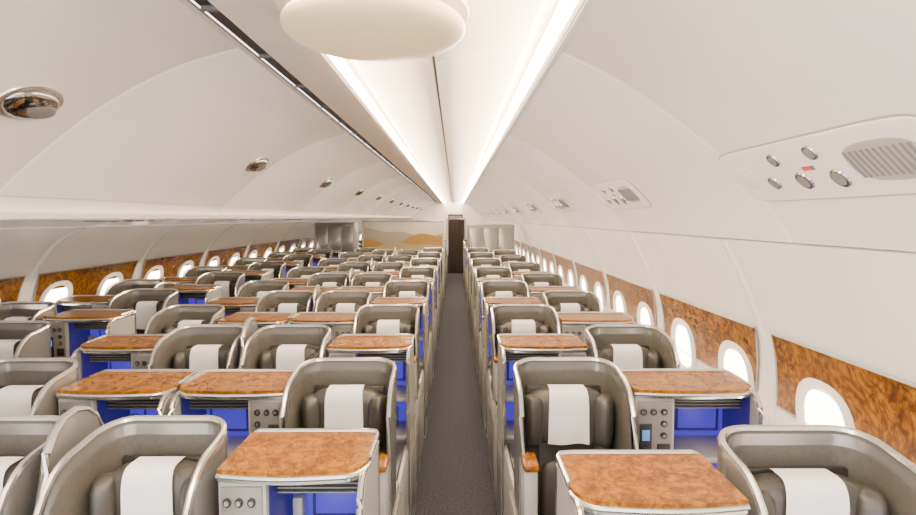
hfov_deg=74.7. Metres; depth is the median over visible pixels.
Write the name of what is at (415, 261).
seat
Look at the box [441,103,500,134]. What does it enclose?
ceiling panel
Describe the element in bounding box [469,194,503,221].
bin
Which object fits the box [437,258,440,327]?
console
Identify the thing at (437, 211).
wall
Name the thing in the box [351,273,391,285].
seat
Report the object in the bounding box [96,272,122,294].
window
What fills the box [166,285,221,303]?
console
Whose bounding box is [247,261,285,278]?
seat
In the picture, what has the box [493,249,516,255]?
seat
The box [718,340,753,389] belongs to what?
window
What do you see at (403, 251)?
seat
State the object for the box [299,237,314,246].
wood wall panel
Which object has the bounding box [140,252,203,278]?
wood wall panel
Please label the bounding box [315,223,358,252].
tall cabinet
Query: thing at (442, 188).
ceiling panel
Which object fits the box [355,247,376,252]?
seat
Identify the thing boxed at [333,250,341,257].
console
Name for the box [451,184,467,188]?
ceiling panel
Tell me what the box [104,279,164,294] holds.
seat
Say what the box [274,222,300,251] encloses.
trim
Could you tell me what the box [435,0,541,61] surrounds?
ceiling panel
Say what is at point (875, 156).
panel
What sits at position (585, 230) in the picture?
trim
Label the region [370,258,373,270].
divider
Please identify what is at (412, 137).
ceiling panel
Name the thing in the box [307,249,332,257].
seat
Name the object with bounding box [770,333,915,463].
wood wall panel
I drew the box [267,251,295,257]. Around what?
seat
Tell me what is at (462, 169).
ceiling panel
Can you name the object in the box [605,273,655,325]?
wood wall panel
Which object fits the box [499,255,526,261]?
seat
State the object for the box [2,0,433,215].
ceiling
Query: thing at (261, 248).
wood wall panel
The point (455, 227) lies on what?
door
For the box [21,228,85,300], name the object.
trim
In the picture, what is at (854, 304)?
wall
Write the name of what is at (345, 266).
seat
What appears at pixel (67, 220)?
panel
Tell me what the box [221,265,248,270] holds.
console
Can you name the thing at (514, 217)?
bin
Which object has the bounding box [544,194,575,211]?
panel
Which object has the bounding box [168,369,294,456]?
console
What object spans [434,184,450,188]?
ceiling panel
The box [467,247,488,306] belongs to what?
seat
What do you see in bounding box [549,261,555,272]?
window
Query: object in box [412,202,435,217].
bin
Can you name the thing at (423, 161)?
ceiling panel
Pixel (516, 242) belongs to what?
wood wall panel
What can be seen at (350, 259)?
console
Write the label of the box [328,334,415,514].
console
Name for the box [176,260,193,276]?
window
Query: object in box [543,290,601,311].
seat
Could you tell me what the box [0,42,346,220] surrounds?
bin
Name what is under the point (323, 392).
seat
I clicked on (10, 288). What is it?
wood wall panel
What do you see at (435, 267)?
console
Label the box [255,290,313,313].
seat
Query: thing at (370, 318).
seat
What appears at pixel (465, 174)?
ceiling panel
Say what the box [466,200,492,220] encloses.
bin
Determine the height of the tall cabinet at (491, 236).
1.700 m
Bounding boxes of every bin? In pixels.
[0,0,238,187]
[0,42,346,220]
[218,130,382,218]
[297,160,400,218]
[336,175,411,218]
[360,184,418,218]
[376,189,423,217]
[387,193,427,217]
[396,197,430,217]
[402,199,432,217]
[408,201,434,217]
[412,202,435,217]
[465,202,489,220]
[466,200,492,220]
[467,197,497,220]
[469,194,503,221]
[471,191,511,221]
[473,185,523,222]
[476,177,540,223]
[482,163,568,225]
[491,135,625,229]
[509,52,793,242]
[562,0,915,251]
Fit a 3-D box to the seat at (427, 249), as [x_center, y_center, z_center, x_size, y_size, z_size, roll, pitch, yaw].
[-0.539,0.411,12.639,0.449,1.218,0.685,0,4,0]
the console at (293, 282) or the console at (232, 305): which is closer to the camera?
the console at (232, 305)
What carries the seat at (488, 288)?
on the floor
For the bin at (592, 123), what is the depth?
3.28 m
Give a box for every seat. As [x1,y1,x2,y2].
[0,301,55,319]
[0,320,50,358]
[0,358,78,415]
[0,415,59,514]
[33,415,227,514]
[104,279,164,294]
[107,288,178,333]
[144,304,224,333]
[148,324,242,371]
[182,266,226,276]
[194,271,244,296]
[232,257,267,264]
[236,280,288,296]
[240,324,331,368]
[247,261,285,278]
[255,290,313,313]
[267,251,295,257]
[279,357,400,514]
[282,254,312,266]
[286,267,325,277]
[292,247,316,251]
[306,273,348,287]
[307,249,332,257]
[315,290,371,311]
[318,258,348,265]
[337,262,369,272]
[339,252,364,257]
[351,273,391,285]
[352,304,420,491]
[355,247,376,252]
[357,255,383,261]
[371,249,393,254]
[372,262,404,271]
[383,280,429,406]
[386,255,412,261]
[396,249,418,255]
[399,267,435,363]
[410,258,438,334]
[417,252,440,260]
[422,247,442,252]
[464,241,466,284]
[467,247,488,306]
[469,252,494,320]
[471,258,501,340]
[474,267,512,368]
[480,280,529,412]
[489,304,560,500]
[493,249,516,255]
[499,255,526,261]
[508,262,541,271]
[509,357,637,514]
[521,272,563,286]
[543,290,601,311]
[585,324,679,368]
[717,425,915,514]
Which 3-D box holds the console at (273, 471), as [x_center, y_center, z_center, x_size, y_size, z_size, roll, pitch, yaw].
[-0.470,1.167,1.678,0.429,1.150,0.940,0,4,0]
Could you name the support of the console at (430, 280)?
on the floor
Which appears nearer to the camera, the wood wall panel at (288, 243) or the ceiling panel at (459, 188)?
the wood wall panel at (288, 243)
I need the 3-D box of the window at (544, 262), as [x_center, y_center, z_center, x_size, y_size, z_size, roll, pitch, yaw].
[1.734,0.218,11.899,0.080,0.448,0.470,0,4,0]
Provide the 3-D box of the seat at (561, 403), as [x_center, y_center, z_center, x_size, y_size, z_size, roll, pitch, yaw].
[0.476,1.081,2.466,0.473,1.218,0.685,0,4,0]
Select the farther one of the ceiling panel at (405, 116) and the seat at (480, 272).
the seat at (480, 272)
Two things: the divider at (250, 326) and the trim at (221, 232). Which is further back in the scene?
the trim at (221, 232)
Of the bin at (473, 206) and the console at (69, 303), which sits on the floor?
the console at (69, 303)
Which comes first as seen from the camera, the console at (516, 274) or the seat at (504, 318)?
the seat at (504, 318)
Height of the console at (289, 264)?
1.150 m
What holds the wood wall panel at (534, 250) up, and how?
attached to the wall at (854, 304)
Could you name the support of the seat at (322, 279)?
on the floor
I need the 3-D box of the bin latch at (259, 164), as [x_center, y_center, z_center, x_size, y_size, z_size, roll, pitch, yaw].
[-1.624,-0.753,4.853,0.168,0.120,0.299,0,4,-4]
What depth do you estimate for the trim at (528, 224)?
12.34 m
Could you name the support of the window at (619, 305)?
in the wall at (854, 304)
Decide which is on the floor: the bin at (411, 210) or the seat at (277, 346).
the seat at (277, 346)
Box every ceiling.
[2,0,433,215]
[348,0,556,200]
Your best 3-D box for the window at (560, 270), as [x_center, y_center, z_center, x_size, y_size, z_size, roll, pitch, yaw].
[1.743,0.336,10.103,0.080,0.448,0.470,0,4,0]
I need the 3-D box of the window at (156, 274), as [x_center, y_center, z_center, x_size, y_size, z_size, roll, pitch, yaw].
[-3.766,0.295,7.386,0.161,0.430,0.470,0,4,0]
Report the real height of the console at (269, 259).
1.150 m
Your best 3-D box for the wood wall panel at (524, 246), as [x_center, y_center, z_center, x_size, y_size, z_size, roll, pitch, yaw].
[1.688,-0.152,15.081,0.090,0.432,1.683,0,4,0]
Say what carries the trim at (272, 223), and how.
attached to the wall at (21, 249)
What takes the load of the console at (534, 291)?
on the floor
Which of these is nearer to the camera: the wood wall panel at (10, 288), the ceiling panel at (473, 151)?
the wood wall panel at (10, 288)
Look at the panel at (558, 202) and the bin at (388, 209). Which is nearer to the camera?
the panel at (558, 202)
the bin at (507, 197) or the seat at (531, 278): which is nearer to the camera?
the seat at (531, 278)
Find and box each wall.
[0,219,390,300]
[389,199,486,239]
[485,220,915,424]
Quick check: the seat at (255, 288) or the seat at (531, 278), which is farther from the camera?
the seat at (531, 278)
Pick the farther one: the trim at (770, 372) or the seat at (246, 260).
the seat at (246, 260)
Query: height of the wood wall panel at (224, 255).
0.476 m
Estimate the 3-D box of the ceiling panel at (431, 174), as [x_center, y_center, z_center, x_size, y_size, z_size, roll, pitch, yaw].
[-0.373,-1.559,11.420,0.411,0.069,1.290,0,4,0]
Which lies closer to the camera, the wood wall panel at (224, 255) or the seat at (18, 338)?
the seat at (18, 338)
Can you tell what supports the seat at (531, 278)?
on the floor
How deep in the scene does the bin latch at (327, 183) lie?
7.37 m
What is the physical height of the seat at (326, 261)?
1.218 m
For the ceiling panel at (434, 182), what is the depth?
13.89 m
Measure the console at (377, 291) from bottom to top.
1.150 m
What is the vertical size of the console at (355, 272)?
1.150 m
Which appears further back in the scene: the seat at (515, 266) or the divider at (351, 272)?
the seat at (515, 266)
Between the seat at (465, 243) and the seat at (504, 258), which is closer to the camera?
the seat at (504, 258)
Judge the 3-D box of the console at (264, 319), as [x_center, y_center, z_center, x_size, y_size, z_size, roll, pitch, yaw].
[-1.438,1.004,4.158,0.464,1.150,0.940,0,4,0]
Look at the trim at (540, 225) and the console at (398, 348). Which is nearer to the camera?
the console at (398, 348)
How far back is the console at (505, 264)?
9.39 m
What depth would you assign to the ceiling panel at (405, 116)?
4.80 m
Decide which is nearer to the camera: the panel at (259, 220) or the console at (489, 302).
the console at (489, 302)
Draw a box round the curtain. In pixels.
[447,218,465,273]
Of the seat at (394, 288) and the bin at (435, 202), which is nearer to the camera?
the seat at (394, 288)
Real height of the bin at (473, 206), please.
0.857 m
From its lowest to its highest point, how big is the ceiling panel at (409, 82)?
0.069 m
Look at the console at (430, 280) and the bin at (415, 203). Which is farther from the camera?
the bin at (415, 203)
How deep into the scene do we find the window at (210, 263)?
9.18 m
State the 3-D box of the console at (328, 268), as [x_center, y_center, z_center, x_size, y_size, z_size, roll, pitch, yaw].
[-1.928,0.725,8.396,0.464,1.150,0.940,0,4,0]
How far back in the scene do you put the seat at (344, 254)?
11.19 m
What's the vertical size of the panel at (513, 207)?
0.222 m
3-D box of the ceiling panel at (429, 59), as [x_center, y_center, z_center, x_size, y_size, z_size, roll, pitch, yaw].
[-0.327,-0.960,2.340,0.411,0.069,1.290,0,4,0]
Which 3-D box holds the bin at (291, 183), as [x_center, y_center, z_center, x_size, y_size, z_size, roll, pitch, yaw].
[-1.543,-0.802,6.504,1.160,0.772,2.594,0,4,0]
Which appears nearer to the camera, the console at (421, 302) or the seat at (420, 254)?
the console at (421, 302)
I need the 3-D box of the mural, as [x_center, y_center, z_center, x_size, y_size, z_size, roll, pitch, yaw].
[-1.250,0.043,13.861,1.880,1.792,0.272,0,4,0]
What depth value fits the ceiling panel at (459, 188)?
16.55 m
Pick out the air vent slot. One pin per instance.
(205, 5)
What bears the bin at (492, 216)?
attached to the ceiling at (189, 1)
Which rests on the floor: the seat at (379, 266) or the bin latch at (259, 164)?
the seat at (379, 266)
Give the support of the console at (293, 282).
on the floor
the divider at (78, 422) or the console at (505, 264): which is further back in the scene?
the console at (505, 264)
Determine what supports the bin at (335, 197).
attached to the ceiling at (189, 1)
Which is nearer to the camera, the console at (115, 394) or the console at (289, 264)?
the console at (115, 394)
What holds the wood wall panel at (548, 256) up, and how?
attached to the wall at (854, 304)
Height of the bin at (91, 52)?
0.772 m
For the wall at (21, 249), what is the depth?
6.12 m
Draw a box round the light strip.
[328,0,576,201]
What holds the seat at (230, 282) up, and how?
on the floor
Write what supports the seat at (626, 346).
on the floor
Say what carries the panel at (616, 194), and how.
attached to the bin at (592, 123)
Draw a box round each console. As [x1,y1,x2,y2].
[43,309,136,357]
[55,295,114,313]
[55,369,197,424]
[71,334,165,379]
[158,277,196,287]
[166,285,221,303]
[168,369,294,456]
[206,297,259,316]
[215,428,379,514]
[218,312,294,328]
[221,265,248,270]
[235,270,270,282]
[267,258,281,260]
[271,278,307,289]
[284,261,302,275]
[288,312,356,341]
[290,286,338,292]
[309,266,337,272]
[313,255,324,265]
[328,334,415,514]
[329,271,363,274]
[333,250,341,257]
[337,286,383,300]
[347,258,356,261]
[365,271,399,279]
[371,297,427,454]
[394,278,433,390]
[408,266,437,355]
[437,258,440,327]
[441,253,442,312]
[446,240,446,277]
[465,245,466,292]
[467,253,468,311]
[470,258,472,327]
[472,266,503,350]
[477,278,517,384]
[483,297,541,452]
[496,333,586,514]
[502,262,509,266]
[512,271,552,279]
[528,286,581,303]
[555,450,749,514]
[557,312,634,343]
[621,368,763,468]
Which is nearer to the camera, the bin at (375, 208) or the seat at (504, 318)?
the seat at (504, 318)
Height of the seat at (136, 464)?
1.218 m
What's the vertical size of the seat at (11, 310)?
1.218 m
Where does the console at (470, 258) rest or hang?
on the floor
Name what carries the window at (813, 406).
in the wall at (854, 304)
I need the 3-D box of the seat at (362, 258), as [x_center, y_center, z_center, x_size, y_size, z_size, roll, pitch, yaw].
[-1.476,0.579,10.090,0.444,1.218,0.685,0,4,0]
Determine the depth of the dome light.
1.99 m
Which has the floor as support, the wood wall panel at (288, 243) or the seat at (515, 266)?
the seat at (515, 266)
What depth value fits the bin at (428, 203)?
27.19 m
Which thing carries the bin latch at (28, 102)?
attached to the bin at (91, 52)
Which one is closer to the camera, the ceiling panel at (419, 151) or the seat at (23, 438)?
the seat at (23, 438)
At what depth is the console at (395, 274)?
7.84 m
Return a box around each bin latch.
[0,85,63,119]
[245,157,268,171]
[319,178,332,187]
[355,189,363,195]
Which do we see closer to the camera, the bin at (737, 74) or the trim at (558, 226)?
the bin at (737, 74)
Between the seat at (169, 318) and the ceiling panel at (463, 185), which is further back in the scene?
the ceiling panel at (463, 185)
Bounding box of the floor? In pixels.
[415,273,496,514]
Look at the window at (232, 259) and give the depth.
9.99 m
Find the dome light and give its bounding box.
[275,0,469,61]
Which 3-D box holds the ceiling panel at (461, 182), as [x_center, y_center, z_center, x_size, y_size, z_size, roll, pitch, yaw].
[0.044,-1.730,14.017,0.431,0.069,1.290,0,4,0]
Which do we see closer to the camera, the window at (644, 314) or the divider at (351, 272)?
the window at (644, 314)
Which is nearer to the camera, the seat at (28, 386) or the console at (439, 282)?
the seat at (28, 386)
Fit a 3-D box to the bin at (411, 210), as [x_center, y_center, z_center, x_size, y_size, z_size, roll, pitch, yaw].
[-1.635,-1.999,24.664,1.160,0.772,2.594,0,4,0]
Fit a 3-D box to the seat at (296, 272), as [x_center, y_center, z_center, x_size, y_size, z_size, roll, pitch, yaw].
[-1.923,0.747,7.543,0.449,1.218,0.685,0,4,0]
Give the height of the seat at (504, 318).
1.218 m
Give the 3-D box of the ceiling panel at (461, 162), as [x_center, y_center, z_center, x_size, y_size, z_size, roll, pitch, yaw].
[0.070,-1.388,8.828,0.431,0.069,1.290,0,4,0]
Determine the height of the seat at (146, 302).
1.218 m
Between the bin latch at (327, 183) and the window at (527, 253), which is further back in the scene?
the window at (527, 253)
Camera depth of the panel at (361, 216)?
14.23 m
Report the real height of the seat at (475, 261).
1.218 m
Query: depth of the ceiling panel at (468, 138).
6.12 m
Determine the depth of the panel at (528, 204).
9.74 m
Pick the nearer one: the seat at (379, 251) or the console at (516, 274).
the console at (516, 274)
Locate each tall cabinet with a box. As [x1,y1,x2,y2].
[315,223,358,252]
[467,224,513,251]
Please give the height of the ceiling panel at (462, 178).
0.069 m
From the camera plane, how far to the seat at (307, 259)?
10.48 m
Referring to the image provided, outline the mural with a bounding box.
[362,221,444,297]
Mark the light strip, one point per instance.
(565, 7)
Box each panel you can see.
[0,209,220,227]
[0,275,25,302]
[33,260,138,300]
[67,220,161,221]
[94,213,297,225]
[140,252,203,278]
[204,246,246,265]
[211,219,257,220]
[216,215,328,222]
[247,242,277,256]
[275,216,360,221]
[277,239,300,250]
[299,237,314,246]
[312,216,375,220]
[355,59,438,108]
[382,103,442,134]
[399,129,444,149]
[410,146,446,160]
[417,158,447,168]
[420,57,432,61]
[422,166,448,174]
[426,172,448,178]
[429,177,449,182]
[432,181,449,185]
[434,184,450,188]
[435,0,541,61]
[435,52,520,109]
[436,187,450,190]
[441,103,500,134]
[445,129,489,149]
[446,146,483,160]
[448,158,478,168]
[449,166,475,174]
[450,172,472,178]
[450,177,470,182]
[451,181,469,185]
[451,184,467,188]
[451,187,466,190]
[500,207,510,214]
[509,204,522,214]
[514,239,521,254]
[520,242,529,256]
[522,200,541,213]
[529,245,540,262]
[539,249,554,270]
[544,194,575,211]
[554,254,575,285]
[574,261,605,305]
[588,178,651,209]
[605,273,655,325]
[658,292,758,392]
[718,113,915,200]
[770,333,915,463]
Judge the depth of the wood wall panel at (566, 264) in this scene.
9.64 m
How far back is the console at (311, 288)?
6.06 m
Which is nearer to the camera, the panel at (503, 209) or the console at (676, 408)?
the console at (676, 408)
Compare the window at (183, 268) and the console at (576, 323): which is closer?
the console at (576, 323)
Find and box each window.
[39,280,72,301]
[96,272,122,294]
[144,265,163,278]
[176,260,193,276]
[207,256,219,265]
[228,253,239,264]
[249,250,256,256]
[263,248,271,257]
[526,250,530,261]
[543,258,547,270]
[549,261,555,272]
[558,265,564,285]
[567,269,574,285]
[580,275,587,290]
[594,282,605,311]
[613,291,626,312]
[637,302,653,325]
[671,318,697,367]
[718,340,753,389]
[795,378,854,428]
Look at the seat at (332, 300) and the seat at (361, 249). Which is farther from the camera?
the seat at (361, 249)
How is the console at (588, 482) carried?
on the floor
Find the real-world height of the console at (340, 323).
1.150 m
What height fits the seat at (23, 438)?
1.218 m
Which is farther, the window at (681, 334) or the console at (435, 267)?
the console at (435, 267)
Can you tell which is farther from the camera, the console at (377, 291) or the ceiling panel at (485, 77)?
the console at (377, 291)
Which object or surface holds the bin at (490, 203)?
attached to the ceiling at (189, 1)
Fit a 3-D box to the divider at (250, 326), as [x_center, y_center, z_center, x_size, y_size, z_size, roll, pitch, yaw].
[-1.197,0.991,3.357,0.028,1.282,0.582,0,4,0]
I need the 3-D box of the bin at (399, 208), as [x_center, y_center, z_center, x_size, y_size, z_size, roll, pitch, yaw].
[-1.609,-1.657,19.475,1.160,0.772,2.594,0,4,0]
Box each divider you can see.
[34,405,103,509]
[238,317,258,368]
[312,284,321,311]
[348,268,353,285]
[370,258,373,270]
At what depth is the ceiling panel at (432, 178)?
12.61 m
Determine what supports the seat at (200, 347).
on the floor
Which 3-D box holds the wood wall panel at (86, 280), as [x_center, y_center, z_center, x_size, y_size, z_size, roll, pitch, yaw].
[-3.715,0.321,6.065,0.170,0.476,1.684,0,4,0]
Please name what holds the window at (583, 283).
in the wall at (854, 304)
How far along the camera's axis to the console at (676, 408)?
2.58 m
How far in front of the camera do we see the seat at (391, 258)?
10.35 m
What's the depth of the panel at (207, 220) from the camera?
6.21 m
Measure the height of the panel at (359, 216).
0.110 m
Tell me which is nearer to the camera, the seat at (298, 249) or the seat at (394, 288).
the seat at (394, 288)
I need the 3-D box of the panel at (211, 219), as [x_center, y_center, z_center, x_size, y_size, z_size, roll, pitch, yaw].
[-2.758,-0.487,7.571,0.300,0.044,1.200,0,4,0]
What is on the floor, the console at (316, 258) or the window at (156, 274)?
the console at (316, 258)
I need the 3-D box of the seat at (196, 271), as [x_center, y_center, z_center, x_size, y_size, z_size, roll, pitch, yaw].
[-3.264,0.737,7.686,0.483,1.218,0.685,0,4,0]
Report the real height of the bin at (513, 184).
0.857 m
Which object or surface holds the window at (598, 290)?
in the wall at (854, 304)
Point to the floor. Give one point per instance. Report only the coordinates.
(455, 478)
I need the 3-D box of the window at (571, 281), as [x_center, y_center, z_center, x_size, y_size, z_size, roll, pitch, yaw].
[1.748,0.394,9.225,0.080,0.448,0.470,0,4,0]
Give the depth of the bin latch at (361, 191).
9.96 m
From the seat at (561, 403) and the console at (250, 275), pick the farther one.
the console at (250, 275)
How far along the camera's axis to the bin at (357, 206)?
11.44 m
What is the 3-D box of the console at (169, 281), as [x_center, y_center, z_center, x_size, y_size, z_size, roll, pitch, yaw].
[-3.253,0.827,6.843,0.510,1.150,0.940,0,4,0]
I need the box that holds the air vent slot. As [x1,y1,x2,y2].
[193,0,435,201]
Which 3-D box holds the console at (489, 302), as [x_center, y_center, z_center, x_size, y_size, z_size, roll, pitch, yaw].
[0.469,0.947,5.016,0.485,1.150,0.940,0,4,0]
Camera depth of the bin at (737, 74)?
1.89 m
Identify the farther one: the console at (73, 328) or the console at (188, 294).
the console at (188, 294)
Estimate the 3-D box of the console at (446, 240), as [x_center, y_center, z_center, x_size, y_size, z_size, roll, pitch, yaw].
[-0.568,0.053,18.581,0.464,1.150,0.940,0,4,0]
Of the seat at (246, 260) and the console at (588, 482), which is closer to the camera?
the console at (588, 482)
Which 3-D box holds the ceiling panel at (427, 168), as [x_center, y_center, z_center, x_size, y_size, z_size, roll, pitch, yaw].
[-0.367,-1.473,10.123,0.411,0.069,1.290,0,4,0]
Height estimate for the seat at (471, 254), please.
1.218 m
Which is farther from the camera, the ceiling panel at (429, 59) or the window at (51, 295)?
the window at (51, 295)
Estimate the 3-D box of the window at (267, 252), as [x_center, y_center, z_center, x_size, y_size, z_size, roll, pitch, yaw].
[-3.789,0.000,11.857,0.161,0.430,0.470,0,4,0]
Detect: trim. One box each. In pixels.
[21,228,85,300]
[133,225,180,278]
[200,224,236,265]
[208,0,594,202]
[243,223,273,257]
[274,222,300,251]
[528,224,542,270]
[540,225,556,272]
[558,226,577,285]
[584,228,610,311]
[629,232,663,330]
[721,240,776,424]
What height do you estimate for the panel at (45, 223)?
0.110 m
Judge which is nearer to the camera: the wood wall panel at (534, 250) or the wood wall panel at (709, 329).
the wood wall panel at (709, 329)
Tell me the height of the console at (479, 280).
1.150 m
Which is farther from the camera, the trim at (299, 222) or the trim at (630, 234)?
the trim at (299, 222)
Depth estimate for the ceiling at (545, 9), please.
3.98 m
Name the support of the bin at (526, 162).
attached to the ceiling at (189, 1)
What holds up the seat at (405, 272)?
on the floor
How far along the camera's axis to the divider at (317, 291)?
5.07 m
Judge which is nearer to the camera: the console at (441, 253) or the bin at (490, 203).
the console at (441, 253)
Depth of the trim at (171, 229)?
6.93 m
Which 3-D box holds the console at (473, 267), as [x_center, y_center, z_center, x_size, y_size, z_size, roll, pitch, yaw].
[0.452,0.724,8.408,0.485,1.150,0.940,0,4,0]
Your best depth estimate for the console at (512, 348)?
3.40 m
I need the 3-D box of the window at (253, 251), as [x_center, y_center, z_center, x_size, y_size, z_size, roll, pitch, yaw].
[-3.784,0.058,10.979,0.161,0.430,0.470,0,4,0]
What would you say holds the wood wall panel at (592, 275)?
attached to the wall at (854, 304)
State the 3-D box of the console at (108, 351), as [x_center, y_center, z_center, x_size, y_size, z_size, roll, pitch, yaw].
[-1.902,1.060,3.307,0.464,1.150,0.940,0,4,0]

